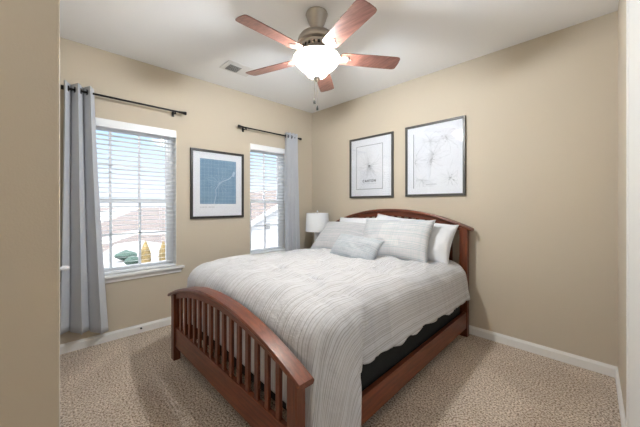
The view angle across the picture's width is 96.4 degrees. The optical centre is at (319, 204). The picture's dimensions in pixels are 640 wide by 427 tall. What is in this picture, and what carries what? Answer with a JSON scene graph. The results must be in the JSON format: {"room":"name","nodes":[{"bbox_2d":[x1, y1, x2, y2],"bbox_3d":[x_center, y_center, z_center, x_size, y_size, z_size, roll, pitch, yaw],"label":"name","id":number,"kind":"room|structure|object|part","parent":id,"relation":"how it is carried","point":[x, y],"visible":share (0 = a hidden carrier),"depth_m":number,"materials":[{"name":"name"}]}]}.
{"room":"bedroom","nodes":[
{"label":"bedroom","id":0,"kind":"room"},
{"bbox_2d":[0,0,59,426],"bbox_3d":[-1.331,-0.075,0.376,1.460,2.740,0.120,0,0,-44],"label":"wall","id":1,"kind":"structure","parent":0,"point":[29,29],"depth_m":0.80,"materials":[{"name":"beige paint"}]},
{"bbox_2d":[60,37,311,343],"bbox_3d":[-1.307,-0.075,3.487,3.160,2.740,0.140,0,0,-44],"label":"wall","id":2,"kind":"structure","parent":0,"point":[215,112],"depth_m":3.18,"materials":[{"name":"beige paint"}]},
{"bbox_2d":[60,313,183,354],"bbox_3d":[-1.210,1.254,3.474,3.040,0.083,0.014,0,0,-44],"label":"baseboard","id":3,"kind":"structure","parent":2,"relation":"attached to","point":[121,333],"depth_m":2.72,"materials":[{"name":"white paint"}]},
{"bbox_2d":[60,117,184,282],"bbox_3d":[-1.928,-0.031,2.849,1.050,1.548,0.185,0,0,-44],"label":"window","id":4,"kind":"structure","parent":2,"relation":"in","point":[169,242],"depth_m":2.98,"materials":[{"name":"white plastic"}]},
{"bbox_3d":[-1.911,0.685,2.831,1.050,0.024,0.135,0,0,-44],"label":"sill","id":5,"kind":"part","parent":4,"relation":"part of","materials":[{"name":"white paint"}]},
{"bbox_3d":[-1.972,-0.388,2.894,0.810,0.745,0.030,0,0,-44],"label":"sash","id":6,"kind":"part","parent":4,"relation":"part of","materials":[{"name":"glass"}]},
{"bbox_3d":[-1.954,0.297,2.876,0.810,0.705,0.030,0,0,-44],"label":"sash","id":7,"kind":"part","parent":4,"relation":"part of","materials":[{"name":"white plastic"}]},
{"bbox_2d":[95,117,175,274],"bbox_3d":[-1.913,-0.067,2.834,0.892,1.468,0.074,0,0,-44],"label":"window blind","id":8,"kind":"object","parent":4,"relation":"attached to","point":[101,122],"visible":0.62,"depth_m":2.89,"materials":[{"name":"white plastic"}]},
{"bbox_3d":[-1.921,0.657,2.841,0.884,0.020,0.050,0,0,-44],"label":"rail","id":9,"kind":"part","parent":8,"relation":"part of","materials":[{"name":"white plastic"}]},
{"bbox_3d":[-1.920,-0.045,2.841,0.606,1.400,0.054,0,0,-44],"label":"ladder cord","id":10,"kind":"part","parent":8,"relation":"part of","materials":[{"name":"white fabric"}]},
{"bbox_2d":[61,85,186,116],"bbox_3d":[-1.846,-0.980,2.790,1.015,0.060,0.104,0,0,-44],"label":"curtain rod","id":11,"kind":"object","parent":2,"relation":"attached to","point":[62,86],"visible":0.87,"depth_m":2.78,"materials":[{"name":"black metal"}]},
{"bbox_2d":[60,80,107,334],"bbox_3d":[-2.072,0.068,2.525,0.344,2.215,0.136,0,0,-44],"label":"window curtain","id":12,"kind":"object","parent":11,"relation":"hanging from","point":[83,306],"visible":1,"depth_m":2.49,"materials":[{"name":"grey fabric"}]},
{"bbox_2d":[190,147,243,218],"bbox_3d":[-1.222,-0.237,3.452,0.663,0.805,0.024,0,0,-44],"label":"framed print","id":13,"kind":"object","parent":2,"relation":"attached to","point":[216,177],"visible":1,"depth_m":3.43,"materials":[{"name":"black"}]},
{"bbox_2d":[250,143,285,254],"bbox_3d":[-0.733,-0.031,4.015,0.770,1.548,0.185,0,0,-44],"label":"window","id":14,"kind":"structure","parent":2,"relation":"in","point":[280,206],"depth_m":4.18,"materials":[{"name":"white plastic"}]},
{"bbox_3d":[-0.776,-0.388,4.060,0.530,0.745,0.030,0,0,-44],"label":"sash","id":15,"kind":"part","parent":14,"relation":"part of","materials":[{"name":"glass"}]},
{"bbox_3d":[-0.759,0.297,4.042,0.530,0.705,0.030,0,0,-44],"label":"sash","id":16,"kind":"part","parent":14,"relation":"part of","materials":[{"name":"glass"}]},
{"bbox_2d":[250,144,284,253],"bbox_3d":[-0.718,-0.067,4.000,0.612,1.468,0.074,0,0,-44],"label":"window blind","id":17,"kind":"object","parent":14,"relation":"attached to","point":[252,146],"visible":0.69,"depth_m":3.98,"materials":[{"name":"white plastic"}]},
{"bbox_3d":[-0.725,0.657,4.008,0.604,0.020,0.050,0,0,-44],"label":"rail","id":18,"kind":"part","parent":17,"relation":"part of","materials":[{"name":"white plastic"}]},
{"bbox_3d":[-0.715,0.685,3.998,0.770,0.024,0.135,0,0,-44],"label":"sill","id":19,"kind":"part","parent":14,"relation":"part of","materials":[{"name":"white paint"}]},
{"bbox_2d":[238,125,301,139],"bbox_3d":[-0.672,-0.963,3.935,1.025,0.060,0.104,0,0,-44],"label":"curtain rod","id":20,"kind":"object","parent":2,"relation":"attached to","point":[239,126],"visible":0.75,"depth_m":3.75,"materials":[{"name":"black metal"}]},
{"bbox_2d":[285,132,299,250],"bbox_3d":[-0.406,0.066,4.150,0.254,2.178,0.137,0,0,-44],"label":"window curtain","id":21,"kind":"object","parent":20,"relation":"hanging from","point":[292,225],"visible":0.8,"depth_m":4.12,"materials":[{"name":"grey fabric"}]},
{"bbox_2d":[60,0,618,112],"bbox_3d":[-0.410,-1.505,1.644,4.750,0.120,4.050,0,0,-44],"label":"ceiling","id":22,"kind":"structure","parent":0,"point":[192,38],"depth_m":2.42,"materials":[{"name":"white paint"}]},
{"bbox_2d":[219,60,254,76],"bbox_3d":[-0.872,-1.437,3.045,0.315,0.014,0.220,0,0,-44],"label":"ceiling vent","id":23,"kind":"object","parent":22,"relation":"in","point":[231,66],"visible":0.88,"depth_m":3.02,"materials":[{"name":"silver metal"}]},
{"bbox_2d":[235,0,399,109],"bbox_3d":[-0.055,-1.075,2.133,1.212,0.740,1.263,0,0,-44],"label":"ceiling fan","id":24,"kind":"object","parent":22,"relation":"hanging from","point":[315,44],"visible":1,"depth_m":2.09,"materials":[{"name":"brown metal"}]},
{"bbox_3d":[-0.317,-1.117,1.868,0.468,0.034,0.138,0,0,-44],"label":"blade","id":25,"kind":"part","parent":24,"relation":"part of","materials":[{"name":"brown wood"}]},
{"bbox_3d":[-0.398,-1.117,2.355,0.467,0.034,0.136,0,0,27],"label":"blade","id":26,"kind":"part","parent":24,"relation":"part of","materials":[{"name":"brown wood"}]},
{"bbox_3d":[0.039,-1.117,2.581,0.136,0.034,0.467,0,0,9],"label":"blade","id":27,"kind":"part","parent":24,"relation":"part of","materials":[{"name":"brown wood"}]},
{"bbox_3d":[0.168,-1.117,1.795,0.136,0.034,0.467,0,0,-27],"label":"blade","id":28,"kind":"part","parent":24,"relation":"part of","materials":[{"name":"brown wood"}]},
{"bbox_3d":[0.389,-1.117,2.235,0.467,0.034,0.136,0,0,-9],"label":"blade","id":29,"kind":"part","parent":24,"relation":"part of","materials":[{"name":"brown wood"}]},
{"bbox_2d":[60,325,620,426],"bbox_3d":[-0.410,1.345,1.623,4.720,0.100,3.820,0,0,-44],"label":"floor","id":30,"kind":"structure","parent":0,"point":[133,380],"depth_m":1.98,"materials":[{"name":"carpet"}]},
{"bbox_2d":[167,209,473,426],"bbox_3d":[0.096,0.674,2.627,2.276,1.242,1.799,0,0,-44],"label":"wooden bed","id":31,"kind":"object","parent":30,"relation":"on","point":[256,412],"visible":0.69,"depth_m":1.75,"materials":[{"name":"brown wood"}]},
{"bbox_3d":[-1.212,1.023,2.404,0.055,0.544,0.066,0,0,-44],"label":"post","id":32,"kind":"part","parent":31,"relation":"part of","materials":[{"name":"brown wood"}]},
{"bbox_3d":[-0.471,1.127,3.209,0.030,0.155,2.124,0,0,44],"label":"rail","id":33,"kind":"part","parent":31,"relation":"part of","materials":[{"name":"brown wood"}]},
{"bbox_3d":[-0.659,1.100,1.838,0.028,0.160,1.516,0,0,-44],"label":"panel","id":34,"kind":"part","parent":31,"relation":"part of","materials":[{"name":"brown wood"}]},
{"bbox_3d":[-0.659,0.704,1.838,0.024,0.195,1.609,0,0,-44],"label":"arched rail","id":35,"kind":"part","parent":31,"relation":"part of","materials":[{"name":"brown wood"}]},
{"bbox_3d":[-0.659,0.682,1.838,0.093,0.202,1.724,0,0,-44],"label":"footboard","id":36,"kind":"part","parent":31,"relation":"part of","materials":[{"name":"brown wood"}]},
{"bbox_3d":[-0.107,1.023,1.272,0.055,0.544,0.066,0,0,-44],"label":"post","id":37,"kind":"part","parent":31,"relation":"part of","materials":[{"name":"brown wood"}]},
{"bbox_2d":[202,306,459,410],"bbox_3d":[0.148,1.024,2.669,1.960,0.298,1.618,0,0,-44],"label":"box spring","id":38,"kind":"object","parent":31,"relation":"on","point":[388,359],"visible":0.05,"depth_m":1.94,"materials":[{"name":"black fabric"}]},
{"bbox_3d":[0.151,0.744,2.673,1.930,0.259,1.576,0,0,-44],"label":"mattress","id":39,"kind":"object","parent":38,"relation":"on","visible":0},
{"bbox_2d":[183,248,469,426],"bbox_3d":[0.110,0.852,2.592,2.066,0.796,1.860,0,0,-44],"label":"comforter","id":40,"kind":"object","parent":39,"relation":"on","point":[335,313],"visible":0.7,"depth_m":1.73,"materials":[{"name":"white fabric"}]},
{"bbox_2d":[310,221,365,248],"bbox_3d":[0.262,0.396,3.383,0.762,0.364,0.370,0,0,42],"label":"pillow sham","id":41,"kind":"object","parent":40,"relation":"on","point":[330,233],"visible":0.56,"depth_m":3.35,"materials":[{"name":"white fabric"}]},
{"bbox_2d":[330,233,384,259],"bbox_3d":[0.348,0.445,2.865,0.234,0.260,0.600,0,0,-44],"label":"lumbar pillow","id":42,"kind":"object","parent":40,"relation":"on","point":[346,245],"visible":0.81,"depth_m":2.77,"materials":[{"name":"grey fabric"}]},
{"bbox_2d":[340,217,376,222],"bbox_3d":[0.471,0.350,3.587,0.703,0.392,0.257,0,0,41],"label":"bed pillow","id":43,"kind":"object","parent":40,"relation":"on","point":[342,219],"visible":0.14,"depth_m":3.61,"materials":[{"name":"white fabric"}]},
{"bbox_2d":[376,213,416,219],"bbox_3d":[0.833,0.340,3.242,0.241,0.460,0.684,0,0,-34],"label":"bed pillow","id":44,"kind":"object","parent":40,"relation":"on","point":[379,216],"visible":0.08,"depth_m":3.33,"materials":[{"name":"white fabric"}]},
{"bbox_2d":[363,219,435,262],"bbox_3d":[0.756,0.365,2.950,0.311,0.431,0.823,0,0,-44],"label":"pillow sham","id":45,"kind":"object","parent":40,"relation":"on","point":[406,240],"visible":0.8,"depth_m":2.78,"materials":[{"name":"white fabric"}]},
{"bbox_2d":[401,220,458,263],"bbox_3d":[1.035,0.375,2.950,0.315,0.429,0.674,0,0,-44],"label":"bed pillow","id":46,"kind":"object","parent":40,"relation":"on","point":[442,235],"visible":0.36,"depth_m":2.74,"materials":[{"name":"white fabric"}]},
{"bbox_3d":[0.863,0.179,3.404,0.024,0.200,1.643,0,0,-44],"label":"arched rail","id":47,"kind":"part","parent":31,"relation":"part of","materials":[{"name":"brown wood"}]},
{"bbox_3d":[0.863,0.157,3.404,0.093,0.208,1.760,0,0,-44],"label":"headboard","id":48,"kind":"part","parent":31,"relation":"part of","materials":[{"name":"brown wood"}]},
{"bbox_3d":[0.674,1.127,2.035,0.030,0.155,2.124,0,0,44],"label":"rail","id":49,"kind":"part","parent":31,"relation":"part of","materials":[{"name":"brown wood"}]},
{"bbox_3d":[1.425,0.761,2.828,0.055,1.068,0.075,0,0,-44],"label":"post","id":50,"kind":"part","parent":31,"relation":"part of","materials":[{"name":"brown wood"}]},
{"bbox_3d":[-0.041,0.982,4.079,0.461,0.625,0.420,0,0,-44],"label":"nightstand","id":51,"kind":"object","parent":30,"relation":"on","visible":0},
{"bbox_2d":[305,210,328,241],"bbox_3d":[-0.037,0.377,4.090,0.344,0.585,0.344,0,0,-44],"label":"table lamp","id":52,"kind":"object","parent":51,"relation":"on","point":[315,222],"visible":0.66,"depth_m":3.95,"materials":[{"name":"white fabric"}]},
{"bbox_3d":[-0.037,0.254,4.090,0.344,0.260,0.344,0,0,-44],"label":"lamp shade","id":53,"kind":"part","parent":52,"relation":"part of","materials":[{"name":"white fabric"}]},
{"bbox_2d":[312,11,617,366],"bbox_3d":[1.198,-0.075,3.283,0.140,2.740,3.950,0,0,-44],"label":"wall","id":54,"kind":"structure","parent":0,"point":[540,201],"depth_m":2.52,"materials":[{"name":"beige paint"}]},
{"bbox_2d":[349,131,393,197],"bbox_3d":[0.653,-0.486,3.720,0.024,0.802,0.683,0,0,-44],"label":"framed print","id":55,"kind":"object","parent":54,"relation":"attached to","point":[371,158],"visible":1,"depth_m":3.70,"materials":[{"name":"grey paper"}]},
{"bbox_2d":[405,115,465,196],"bbox_3d":[1.237,-0.494,3.123,0.024,0.808,0.662,0,0,-44],"label":"framed print","id":56,"kind":"object","parent":54,"relation":"attached to","point":[435,152],"visible":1,"depth_m":3.09,"materials":[{"name":"grey paper"}]},
{"bbox_2d":[469,325,616,377],"bbox_3d":[1.042,1.254,3.332,0.014,0.083,3.362,0,0,-44],"label":"baseboard","id":57,"kind":"structure","parent":54,"relation":"attached to","point":[589,364],"depth_m":2.42,"materials":[{"name":"white paint"}]},
{"bbox_2d":[618,0,625,416],"bbox_3d":[0.764,-0.075,0.406,4.500,2.740,0.438,0,0,-44],"label":"wall","id":58,"kind":"structure","parent":0,"point":[622,3],"depth_m":1.79,"materials":[{"name":"beige paint"}]},
{"bbox_2d":[615,367,625,426],"bbox_3d":[1.850,1.254,1.755,0.014,0.083,1.061,0,0,44],"label":"baseboard","id":59,"kind":"structure","parent":58,"relation":"attached to","point":[617,379],"depth_m":1.79,"materials":[{"name":"white paint"}]},
{"bbox_2d":[626,0,639,426],"bbox_3d":[0.951,-0.045,0.815,0.018,2.680,1.542,0,0,44],"label":"door","id":60,"kind":"structure","parent":58,"relation":"in","point":[632,6],"depth_m":1.20,"materials":[{"name":"white paint"}]},
{"bbox_3d":[1.462,-0.045,1.351,0.018,2.680,0.061,0,0,44],"label":"casing","id":61,"kind":"part","parent":60,"relation":"part of","materials":[{"name":"white paint"}]},
{"bbox_3d":[-1.668,-0.075,1.681,0.120,2.740,2.220,0,0,-44],"label":"wall","id":62,"kind":"structure","parent":0,"visible":0},
{"bbox_2d":[60,266,69,270],"bbox_3d":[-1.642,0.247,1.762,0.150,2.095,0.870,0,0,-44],"label":"door handle","id":63,"kind":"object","parent":62,"relation":"in","point":[63,268],"depth_m":1.76,"materials":[{"name":"white paint"}]},
{"label":"outside","id":64,"kind":"structure","parent":0,"visible":0},
{"bbox_2d":[100,207,164,252],"bbox_3d":[-139.675,4.495,176.175,360.000,0.200,439.400,0,0,-44],"label":"ground","id":65,"kind":"structure","parent":64,"point":[149,223],"depth_m":59.31,"materials":[{"name":"white snow"}]},
{"bbox_2d":[250,190,276,248],"bbox_3d":[-4.053,1.765,18.873,8.100,5.260,8.820,0,0,-44],"label":"house","id":66,"kind":"structure","parent":65,"relation":"on","point":[271,235],"depth_m":14.66,"materials":[{"name":"grey"}]},
{"bbox_3d":[-2.408,0.299,14.359,3.950,2.328,0.060,0,0,-44],"label":"rake trim","id":67,"kind":"part","parent":66,"relation":"part of","materials":[{"name":"white paint"}]},
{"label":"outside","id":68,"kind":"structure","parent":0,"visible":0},
{"bbox_2d":[102,231,164,243],"bbox_3d":[-22.023,4.375,40.266,13.507,0.039,18.287,0,0,-15],"label":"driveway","id":69,"kind":"structure","parent":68,"point":[120,237],"depth_m":38.13,"materials":[{"name":"concrete"}]},
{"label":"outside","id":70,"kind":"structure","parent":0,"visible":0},
{"bbox_2d":[100,208,137,222],"bbox_3d":[-138.562,4.375,212.262,84.000,0.039,349.300,0,0,-44],"label":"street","id":71,"kind":"structure","parent":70,"point":[116,214],"depth_m":135.42,"materials":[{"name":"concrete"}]},
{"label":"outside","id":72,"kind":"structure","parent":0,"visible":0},
{"bbox_2d":[103,241,160,267],"bbox_3d":[-16.486,4.375,26.146,5.818,0.039,18.792,0,0,-28],"label":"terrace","id":73,"kind":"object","parent":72,"point":[115,247],"visible":0.35,"depth_m":26.96,"materials":[{"name":"concrete"}]},
{"bbox_2d":[114,250,136,259],"bbox_3d":[-14.915,3.935,21.984,1.500,0.840,1.591,0,0,-44],"label":"bush","id":74,"kind":"object","parent":73,"relation":"on","point":[119,255],"visible":0.8,"depth_m":21.49,"materials":[{"name":"green plant"}]},
{"bbox_2d":[124,255,137,264],"bbox_3d":[-12.901,3.935,19.706,1.000,0.840,1.040,0,0,-44],"label":"bush","id":75,"kind":"object","parent":73,"relation":"on","point":[131,259],"visible":0.54,"depth_m":19.39,"materials":[{"name":"green plant"}]},
{"bbox_2d":[141,241,150,262],"bbox_3d":[-11.712,3.420,19.220,0.639,1.950,0.652,0,0,8],"label":"shrub","id":76,"kind":"object","parent":73,"relation":"on","point":[144,253],"visible":0.66,"depth_m":19.02,"materials":[{"name":"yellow plant"}]},
{"bbox_2d":[158,241,164,260],"bbox_3d":[-10.786,3.470,19.704,0.580,1.850,0.537,0,0,9],"label":"shrub","id":77,"kind":"object","parent":73,"relation":"on","point":[162,248],"visible":0.44,"depth_m":19.50,"materials":[{"name":"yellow plant"}]}
]}

